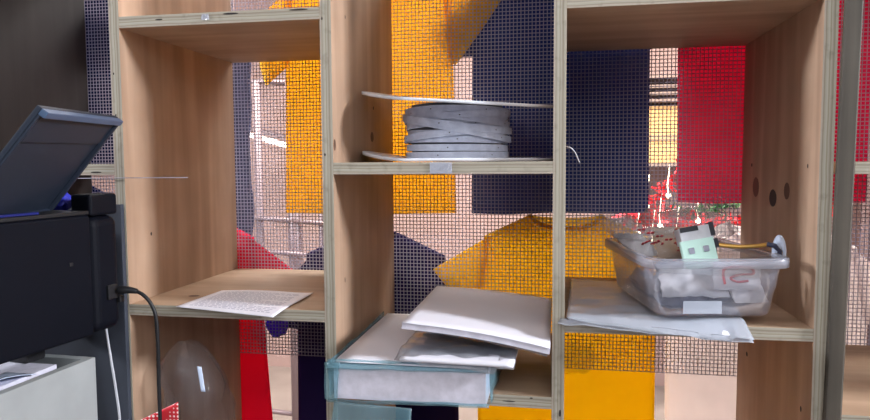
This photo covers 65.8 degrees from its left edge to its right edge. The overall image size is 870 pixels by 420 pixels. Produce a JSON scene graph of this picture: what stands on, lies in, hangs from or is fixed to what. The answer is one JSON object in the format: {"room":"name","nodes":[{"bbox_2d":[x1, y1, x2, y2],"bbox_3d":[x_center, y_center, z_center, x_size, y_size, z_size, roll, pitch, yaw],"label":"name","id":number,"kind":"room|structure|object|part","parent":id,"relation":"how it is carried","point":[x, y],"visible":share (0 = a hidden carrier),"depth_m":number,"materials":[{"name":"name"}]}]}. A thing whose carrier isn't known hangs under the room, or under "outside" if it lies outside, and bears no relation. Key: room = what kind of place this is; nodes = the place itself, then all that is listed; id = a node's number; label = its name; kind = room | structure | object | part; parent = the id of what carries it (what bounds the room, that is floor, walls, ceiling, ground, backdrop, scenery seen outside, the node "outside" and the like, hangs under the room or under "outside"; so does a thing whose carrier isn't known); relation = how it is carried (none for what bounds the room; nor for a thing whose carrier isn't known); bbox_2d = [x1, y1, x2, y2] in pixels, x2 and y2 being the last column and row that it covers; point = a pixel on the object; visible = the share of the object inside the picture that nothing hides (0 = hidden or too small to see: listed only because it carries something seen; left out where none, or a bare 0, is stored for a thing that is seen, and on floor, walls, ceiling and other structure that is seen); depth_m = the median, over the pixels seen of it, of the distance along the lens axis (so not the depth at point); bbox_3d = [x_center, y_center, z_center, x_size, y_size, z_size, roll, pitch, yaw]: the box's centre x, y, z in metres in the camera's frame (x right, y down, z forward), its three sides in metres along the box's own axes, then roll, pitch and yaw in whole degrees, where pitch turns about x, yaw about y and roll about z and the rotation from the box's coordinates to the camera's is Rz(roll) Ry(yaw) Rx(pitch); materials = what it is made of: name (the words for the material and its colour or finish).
{"room":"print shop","nodes":[
{"label":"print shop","id":0,"kind":"room"},
{"bbox_2d":[268,366,664,419],"bbox_3d":[0.100,1.254,1.385,7.600,0.100,5.600,0,4,10],"label":"floor","id":1,"kind":"structure","parent":0,"point":[279,377],"depth_m":3.71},
{"bbox_2d":[45,204,131,419],"bbox_3d":[-0.594,0.609,1.052,0.284,1.240,0.008,0,4,10],"label":"wall","id":2,"kind":"structure","parent":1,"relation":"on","point":[95,345],"depth_m":1.00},
{"bbox_2d":[251,79,323,419],"bbox_3d":[-0.648,0.265,2.891,0.581,1.670,0.071,0,4,10],"label":"rack","id":3,"kind":"object","parent":1,"relation":"on","point":[294,359],"visible":0.23,"depth_m":2.87,"materials":[{"name":"silver metal"}]},
{"bbox_3d":[-0.755,0.275,2.917,0.036,1.650,0.036,0,4,10],"label":"post","id":4,"kind":"part","parent":3,"relation":"part of","materials":[{"name":"silver metal"}]},
{"bbox_3d":[-0.652,-0.538,2.841,0.581,0.061,0.022,0,4,10],"label":"rail","id":5,"kind":"part","parent":3,"relation":"part of","materials":[{"name":"silver metal"}]},
{"bbox_3d":[-0.643,0.889,2.940,0.581,0.061,0.022,0,4,10],"label":"rail","id":6,"kind":"part","parent":3,"relation":"part of","materials":[{"name":"silver metal"}]},
{"bbox_3d":[-0.652,0.182,2.861,0.581,0.061,0.022,0,4,10],"label":"rail","id":7,"kind":"part","parent":3,"relation":"part of","materials":[{"name":"silver metal"}]},
{"bbox_3d":[-0.652,0.042,2.861,0.581,0.061,0.022,0,4,10],"label":"rail","id":8,"kind":"part","parent":3,"relation":"part of","materials":[{"name":"silver metal"}]},
{"bbox_3d":[-0.597,0.276,2.889,0.060,1.650,0.060,0,4,10],"label":"post","id":9,"kind":"part","parent":3,"relation":"part of","materials":[{"name":"silver metal"}]},
{"bbox_3d":[-0.474,0.276,2.866,0.036,1.650,0.036,0,4,10],"label":"post","id":10,"kind":"part","parent":3,"relation":"part of","materials":[{"name":"silver metal"}]},
{"bbox_2d":[0,0,839,419],"bbox_3d":[-0.118,0.181,1.117,1.288,2.080,0.346,0,4,10],"label":"shelf unit","id":11,"kind":"object","parent":1,"relation":"on","point":[171,67],"visible":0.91,"depth_m":1.03,"materials":[{"name":"beige wood"}]},
{"bbox_3d":[-0.589,-0.072,1.184,0.302,0.016,0.346,0,4,10],"label":"shelf","id":12,"kind":"part","parent":11,"relation":"part of","materials":[{"name":"brown wood"}]},
{"bbox_2d":[78,177,187,178],"bbox_3d":[-0.462,-0.047,0.985,0.218,0.002,0.001,0,4,10],"label":"rod","id":13,"kind":"object","parent":11,"relation":"attached to","point":[137,177],"visible":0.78,"depth_m":0.97,"materials":[{"name":"black metal"}]},
{"bbox_2d":[141,402,178,419],"bbox_3d":[-0.403,0.405,1.002,0.058,0.251,0.022,0,4,4],"label":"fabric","id":14,"kind":"object","parent":11,"relation":"on","point":[170,412],"visible":0.88,"depth_m":0.98,"materials":[{"name":"red fabric"}]},
{"bbox_2d":[197,366,204,391],"bbox_3d":[-0.366,0.363,1.054,0.127,0.320,0.111,2,5,34],"label":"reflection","id":15,"kind":"object","parent":11,"relation":"on","point":[199,369],"visible":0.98,"depth_m":0.98,"materials":[{"name":"white plastic"}]},
{"bbox_3d":[-0.276,-0.282,1.113,0.304,0.016,0.346,0,4,10],"label":"shelf","id":16,"kind":"part","parent":11,"relation":"part of","materials":[{"name":"brown wood"}]},
{"bbox_3d":[-0.274,0.137,1.142,0.304,0.016,0.346,0,4,10],"label":"shelf","id":17,"kind":"part","parent":11,"relation":"part of","materials":[{"name":"brown wood"}]},
{"bbox_2d":[176,290,311,316],"bbox_3d":[-0.286,0.137,1.007,0.166,0.006,0.158,0,4,10],"label":"printed sheet","id":18,"kind":"object","parent":11,"relation":"on","point":[266,303],"visible":1,"depth_m":1.00,"materials":[{"name":"white paper"}]},
{"bbox_2d":[196,292,297,312],"bbox_3d":[-0.284,0.136,1.007,0.141,0.004,0.114,1,4,15],"label":"print","id":19,"kind":"object","parent":18,"relation":"on","point":[229,302],"depth_m":1.00,"materials":[{"name":"grey paper"}]},
{"bbox_2d":[324,311,502,419],"bbox_3d":[-0.010,0.242,1.016,0.225,0.110,0.307,0,4,10],"label":"box","id":20,"kind":"object","parent":11,"relation":"on","point":[366,368],"visible":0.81,"depth_m":0.88,"materials":[{"name":"plastic"}]},
{"bbox_2d":[394,331,517,373],"bbox_3d":[0.042,0.188,0.944,0.160,0.020,0.199,0,4,10],"label":"paper packet","id":21,"kind":"object","parent":20,"relation":"on","point":[423,348],"visible":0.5,"depth_m":0.88,"materials":[{"name":"white paper"}]},
{"bbox_2d":[402,286,551,356],"bbox_3d":[0.074,0.157,1.003,0.195,0.038,0.277,0,4,10],"label":"paper stack","id":22,"kind":"object","parent":21,"relation":"on","point":[507,319],"visible":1,"depth_m":0.95,"materials":[{"name":"white paper"}]},
{"bbox_3d":[0.037,-0.068,1.071,0.299,0.016,0.346,0,4,10],"label":"shelf","id":23,"kind":"part","parent":11,"relation":"part of","materials":[{"name":"brown wood"}]},
{"bbox_2d":[362,91,552,161],"bbox_3d":[0.035,-0.133,1.050,0.296,0.115,0.296,0,4,10],"label":"reel","id":24,"kind":"object","parent":11,"relation":"on","point":[446,130],"visible":1,"depth_m":0.98,"materials":[{"name":"white plastic"}]},
{"bbox_2d":[84,0,869,375],"bbox_3d":[0.096,-0.248,1.227,1.691,1.082,0.002,0,4,10],"label":"mesh panel","id":25,"kind":"object","parent":11,"relation":"attached to","point":[261,1],"visible":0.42,"depth_m":1.23,"materials":[{"name":"multicoloured fabric"}]},
{"bbox_2d":[85,0,113,163],"bbox_3d":[-0.821,-0.286,1.446,0.475,0.409,0.033,0,4,10],"label":"t-shirt","id":26,"kind":"object","parent":25,"relation":"hanging from","point":[104,150],"visible":0.06,"depth_m":1.42,"materials":[{"name":"blue fabric"}]},
{"bbox_2d":[237,228,291,419],"bbox_3d":[-0.507,0.311,1.401,0.467,0.588,0.034,0,4,10],"label":"t-shirt","id":27,"kind":"object","parent":25,"relation":"hanging from","point":[255,383],"visible":0.13,"depth_m":1.37,"materials":[{"name":"red fabric"}]},
{"bbox_2d":[266,321,287,336],"bbox_3d":[-0.316,0.224,1.344,0.048,0.065,0.008,0,4,10],"label":"cloth","id":28,"kind":"object","parent":25,"relation":"hanging from","point":[280,322],"visible":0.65,"depth_m":1.34,"materials":[{"name":"fabric"}]},
{"bbox_2d":[289,232,458,419],"bbox_3d":[-0.130,0.323,1.364,0.467,0.564,0.032,0,4,10],"label":"t-shirt","id":29,"kind":"object","parent":25,"relation":"hanging from","point":[311,369],"visible":0.16,"depth_m":1.35,"materials":[{"name":"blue fabric"}]},
{"bbox_2d":[260,0,499,212],"bbox_3d":[-0.116,-0.235,1.291,0.490,0.487,0.033,0,4,10],"label":"t-shirt","id":30,"kind":"object","parent":25,"relation":"hanging from","point":[296,77],"visible":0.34,"depth_m":1.28,"materials":[{"name":"yellow fabric"}]},
{"bbox_2d":[433,214,677,419],"bbox_3d":[0.243,0.308,1.265,0.499,0.605,0.032,0,4,10],"label":"t-shirt","id":31,"kind":"object","parent":25,"relation":"hanging from","point":[589,394],"visible":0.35,"depth_m":1.25,"materials":[{"name":"yellow fabric"}]},
{"bbox_2d":[462,0,649,213],"bbox_3d":[0.232,-0.235,1.258,0.470,0.487,0.031,0,4,10],"label":"t-shirt","id":32,"kind":"object","parent":25,"relation":"hanging from","point":[527,122],"visible":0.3,"depth_m":1.25,"materials":[{"name":"blue fabric"}]},
{"bbox_2d":[665,221,869,419],"bbox_3d":[0.609,0.315,1.230,0.450,0.591,0.032,0,4,10],"label":"t-shirt","id":33,"kind":"object","parent":25,"relation":"hanging from","point":[687,396],"visible":0.23,"depth_m":1.24,"materials":[{"name":"white fabric"}]},
{"bbox_2d":[677,0,869,202],"bbox_3d":[0.584,-0.245,1.163,0.470,0.468,0.032,0,4,10],"label":"t-shirt","id":34,"kind":"object","parent":25,"relation":"hanging from","point":[866,1],"visible":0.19,"depth_m":1.18,"materials":[{"name":"fabric"}]},
{"bbox_3d":[0.039,0.245,1.093,0.299,0.016,0.346,0,4,10],"label":"shelf","id":35,"kind":"part","parent":11,"relation":"part of","materials":[{"name":"brown wood"}]},
{"bbox_2d":[558,278,753,342],"bbox_3d":[0.297,0.138,0.986,0.231,0.019,0.338,0,4,10],"label":"plastic sleeve","id":36,"kind":"object","parent":11,"relation":"on","point":[594,303],"visible":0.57,"depth_m":0.87,"materials":[{"name":"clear plastic"}]},
{"bbox_2d":[610,240,781,316],"bbox_3d":[0.357,0.090,0.955,0.184,0.077,0.252,0,4,1],"label":"plastic bin","id":37,"kind":"object","parent":36,"relation":"on","point":[637,275],"visible":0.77,"depth_m":0.86,"materials":[{"name":"clear plastic"}]},
{"bbox_2d":[613,232,656,256],"bbox_3d":[0.308,0.052,1.024,0.047,0.033,0.066,-2,4,-18],"label":"packet","id":38,"kind":"object","parent":37,"relation":"in","point":[632,242],"visible":0.83,"depth_m":1.01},
{"bbox_2d":[656,279,660,290],"bbox_3d":[0.309,0.104,0.967,0.037,0.038,0.137,0,4,5],"label":"packet","id":39,"kind":"object","parent":37,"relation":"in","point":[658,284],"visible":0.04,"depth_m":0.91,"materials":[{"name":"grey plastic"}]},
{"bbox_2d":[638,228,679,250],"bbox_3d":[0.315,0.046,0.954,0.064,0.044,0.033,0,4,2],"label":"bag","id":40,"kind":"object","parent":37,"relation":"in","point":[658,241],"visible":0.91,"depth_m":0.95,"materials":[{"name":"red plastic"}]},
{"bbox_2d":[658,259,682,260],"bbox_3d":[0.375,0.088,0.975,0.088,0.051,0.114,0,4,-1],"label":"packet","id":41,"kind":"object","parent":37,"relation":"in","point":[661,259],"visible":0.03,"depth_m":1.01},
{"bbox_2d":[650,226,688,259],"bbox_3d":[0.352,0.049,0.986,0.061,0.046,0.042,0,4,0],"label":"packet","id":42,"kind":"object","parent":41,"relation":"on","point":[668,250],"visible":0.59,"depth_m":0.98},
{"bbox_2d":[657,291,718,309],"bbox_3d":[0.328,0.114,0.892,0.076,0.031,0.061,0,4,1],"label":"packet","id":43,"kind":"object","parent":37,"relation":"in","point":[689,302],"visible":0.66,"depth_m":0.87,"materials":[{"name":"grey plastic"}]},
{"bbox_2d":[658,273,729,297],"bbox_3d":[0.337,0.092,0.881,0.090,0.042,0.043,0,4,10],"label":"packet","id":44,"kind":"object","parent":43,"relation":"on","point":[672,285],"visible":0.63,"depth_m":0.87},
{"bbox_2d":[674,221,718,260],"bbox_3d":[0.347,0.047,0.890,0.052,0.064,0.042,0,4,1],"label":"box","id":45,"kind":"object","parent":44,"relation":"on","point":[696,243],"visible":0.85,"depth_m":0.88,"materials":[{"name":"plastic"}]},
{"bbox_3d":[0.345,0.057,0.878,0.049,0.045,0.017,0,4,1],"label":"panel","id":46,"kind":"part","parent":45,"relation":"part of","materials":[{"name":"green cardboard"}]},
{"bbox_2d":[714,290,750,306],"bbox_3d":[0.390,0.114,0.898,0.051,0.029,0.057,1,4,15],"label":"packet","id":47,"kind":"object","parent":37,"relation":"in","point":[729,302],"visible":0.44,"depth_m":0.88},
{"bbox_2d":[712,276,760,289],"bbox_3d":[0.385,0.084,0.857,0.062,0.038,0.012,0,4,1],"label":"packet","id":48,"kind":"object","parent":37,"relation":"in","point":[719,282],"visible":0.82,"depth_m":0.86,"materials":[{"name":"white paper"}]},
{"bbox_2d":[722,276,748,283],"bbox_3d":[0.385,0.082,0.852,0.041,0.024,0.003,0,4,1],"label":"print","id":49,"kind":"object","parent":48,"relation":"on","point":[725,279],"depth_m":0.85},
{"bbox_2d":[719,242,771,248],"bbox_3d":[0.418,0.047,0.914,0.073,0.011,0.009,1,4,24],"label":"cable","id":50,"kind":"object","parent":37,"relation":"in","point":[736,246],"visible":0.78,"depth_m":0.91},
{"bbox_2d":[729,285,764,302],"bbox_3d":[0.404,0.104,0.873,0.048,0.030,0.033,-1,4,-7],"label":"packet","id":51,"kind":"object","parent":37,"relation":"in","point":[755,295],"visible":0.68,"depth_m":0.86,"materials":[{"name":"white paper"}]},
{"bbox_2d":[766,235,785,262],"bbox_3d":[0.447,0.052,0.880,0.026,0.038,0.009,-1,4,-3],"label":"tag","id":52,"kind":"object","parent":37,"relation":"in","point":[778,250],"visible":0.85,"depth_m":0.88,"materials":[{"name":"white plastic"}]},
{"bbox_3d":[0.351,0.142,1.030,0.303,0.016,0.346,0,4,10],"label":"shelf","id":53,"kind":"part","parent":11,"relation":"part of","materials":[{"name":"brown wood"}]},
{"bbox_3d":[0.348,-0.277,1.000,0.303,0.016,0.346,0,4,10],"label":"shelf","id":54,"kind":"part","parent":11,"relation":"part of","materials":[{"name":"brown wood"}]},
{"bbox_2d":[612,75,869,345],"bbox_3d":[1.630,0.120,3.483,1.350,1.850,0.380,0,4,10],"label":"shelving","id":55,"kind":"object","parent":1,"relation":"on","point":[653,76],"visible":0.02,"depth_m":3.40,"materials":[{"name":"silver metal"}]},
{"bbox_2d":[649,106,676,162],"bbox_3d":[1.178,-0.389,3.521,0.340,0.290,0.295,0,4,10],"label":"carton","id":56,"kind":"object","parent":55,"relation":"on","point":[650,107],"visible":0.08,"depth_m":3.38,"materials":[{"name":"yellow"}]},
{"bbox_3d":[2.310,0.112,3.537,0.030,1.850,0.030,0,4,10],"label":"post","id":57,"kind":"part","parent":55,"relation":"part of","materials":[{"name":"metal"}]},
{"bbox_2d":[822,0,869,419],"bbox_3d":[0.701,0.186,0.965,0.414,2.080,0.354,0,4,10],"label":"shelf unit","id":58,"kind":"object","parent":1,"relation":"on","point":[847,367],"visible":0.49,"depth_m":0.81,"materials":[{"name":"beige wood"}]},
{"bbox_3d":[0.712,-0.061,0.949,0.357,0.014,0.348,0,4,10],"label":"shelf","id":59,"kind":"part","parent":58,"relation":"part of","materials":[{"name":"brown wood"}]},
{"bbox_3d":[0.710,0.249,0.971,0.366,0.014,0.348,0,4,10],"label":"shelf","id":60,"kind":"part","parent":58,"relation":"part of","materials":[{"name":"brown wood"}]},
{"bbox_3d":[-0.692,0.848,0.812,0.480,0.800,0.490,0,4,10],"label":"side table","id":61,"kind":"object","parent":1,"relation":"on","visible":0},
{"bbox_2d":[0,354,97,419],"bbox_3d":[-0.661,0.330,0.780,0.321,0.236,0.375,1,4,13],"label":"cabinet","id":62,"kind":"object","parent":61,"relation":"on","point":[68,391],"visible":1,"depth_m":0.86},
{"bbox_2d":[0,362,56,390],"bbox_3d":[-0.657,0.326,0.771,0.256,0.221,0.315,0,4,10],"label":"pile","id":63,"kind":"object","parent":62,"relation":"in","point":[38,369],"visible":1,"depth_m":0.87,"materials":[{"name":"white paper"}]},
{"bbox_2d":[0,372,35,379],"bbox_3d":[-0.539,0.206,0.785,0.051,0.013,0.140,0,4,10],"label":"loose sheet","id":64,"kind":"object","parent":63,"relation":"on","point":[6,374],"visible":1,"depth_m":0.84,"materials":[{"name":"white paper"}]},
{"bbox_3d":[-0.621,0.312,0.956,0.297,0.224,0.012,1,4,13],"label":"panel","id":65,"kind":"part","parent":62,"relation":"part of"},
{"bbox_2d":[0,105,123,363],"bbox_3d":[-0.521,0.046,0.789,0.263,0.331,0.370,1,4,17],"label":"printer","id":66,"kind":"object","parent":62,"relation":"on","point":[58,268],"visible":1,"depth_m":0.84,"materials":[{"name":"black plastic"}]},
{"bbox_2d":[0,105,122,214],"bbox_3d":[-0.472,-0.052,0.814,0.167,0.139,0.247,0,4,10],"label":"lid","id":67,"kind":"object","parent":66,"relation":"on","point":[53,146],"depth_m":0.82,"materials":[{"name":"plastic"}]},
{"bbox_2d":[54,193,70,209],"bbox_3d":[-0.528,-0.015,0.945,0.031,0.046,0.029,0,4,-1],"label":"cloth","id":68,"kind":"object","parent":66,"relation":"on","point":[65,203],"visible":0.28,"depth_m":0.94,"materials":[{"name":"blue fabric"}]},
{"bbox_2d":[106,284,117,299],"bbox_3d":[-0.455,0.115,0.946,0.007,0.020,0.018,1,4,17],"label":"socket","id":69,"kind":"object","parent":66,"relation":"attached to","point":[111,294],"depth_m":0.94,"materials":[{"name":"black plastic"}]},
{"bbox_2d":[105,329,120,419],"bbox_3d":[-0.475,0.680,1.023,0.026,1.098,0.008,0,4,10],"label":"cable","id":70,"kind":"object","parent":66,"relation":"hanging from","point":[106,330],"visible":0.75,"depth_m":0.99,"materials":[{"name":"white plastic"}]},
{"bbox_2d":[116,286,161,419],"bbox_3d":[-0.413,0.667,0.987,0.062,1.123,0.023,0,4,10],"label":"power cable","id":71,"kind":"object","parent":66,"relation":"attached to","point":[120,289],"visible":1,"depth_m":0.95,"materials":[{"name":"black rubber"}]},
{"bbox_3d":[-0.401,0.670,0.985,0.038,1.119,0.023,0,4,10],"label":"cord","id":72,"kind":"part","parent":71,"relation":"part of","materials":[{"name":"black rubber"}]},
{"bbox_2d":[92,0,869,385],"bbox_3d":[0.581,-0.285,3.990,7.600,2.600,0.100,0,4,10],"label":"wall","id":73,"kind":"structure","parent":0,"point":[273,359],"depth_m":4.07,"materials":[{"name":"white paint"}]},
{"bbox_2d":[250,126,285,146],"bbox_3d":[-1.143,-0.486,4.203,0.659,0.242,0.064,0,4,10],"label":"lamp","id":74,"kind":"object","parent":73,"relation":"attached to","point":[269,132],"visible":0.1,"depth_m":4.17,"materials":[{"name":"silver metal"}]},
{"bbox_2d":[650,148,676,210],"bbox_3d":[0.931,-0.126,2.704,0.210,0.302,0.103,0,4,10],"label":"tinsel garland","id":75,"kind":"object","parent":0,"point":[675,172],"visible":0.35,"depth_m":2.70,"materials":[{"name":"red plastic"}]},
{"bbox_2d":[650,194,740,219],"bbox_3d":[1.253,-0.046,3.018,0.754,0.225,0.110,0,4,6],"label":"tinsel garland","id":76,"kind":"object","parent":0,"point":[739,204],"visible":0.16,"depth_m":3.01,"materials":[{"name":"red plastic"}]},
{"bbox_2d":[611,201,832,233],"bbox_3d":[1.047,0.021,2.362,0.829,0.250,0.205,0,4,10],"label":"tinsel garland","id":77,"kind":"object","parent":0,"point":[663,210],"visible":0.1,"depth_m":2.38,"materials":[{"name":"red plastic"}]},
{"bbox_2d":[666,164,670,196],"bbox_3d":[0.751,-0.094,2.156,0.016,0.109,0.051,2,4,25],"label":"string light","id":78,"kind":"object","parent":77,"relation":"attached to","point":[667,195],"visible":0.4,"depth_m":2.15,"materials":[{"name":"white plastic"}]},
{"bbox_3d":[0.084,-1.440,1.197,7.600,0.100,5.600,0,4,10],"label":"ceiling","id":79,"kind":"structure","parent":0,"visible":0},
{"bbox_2d":[231,0,254,235],"bbox_3d":[-0.664,-0.595,2.220,0.117,1.720,0.036,1,4,21],"label":"coat","id":80,"kind":"object","parent":79,"relation":"hanging from","point":[243,89],"visible":0.24,"depth_m":2.23,"materials":[{"name":"fabric"}]}
]}

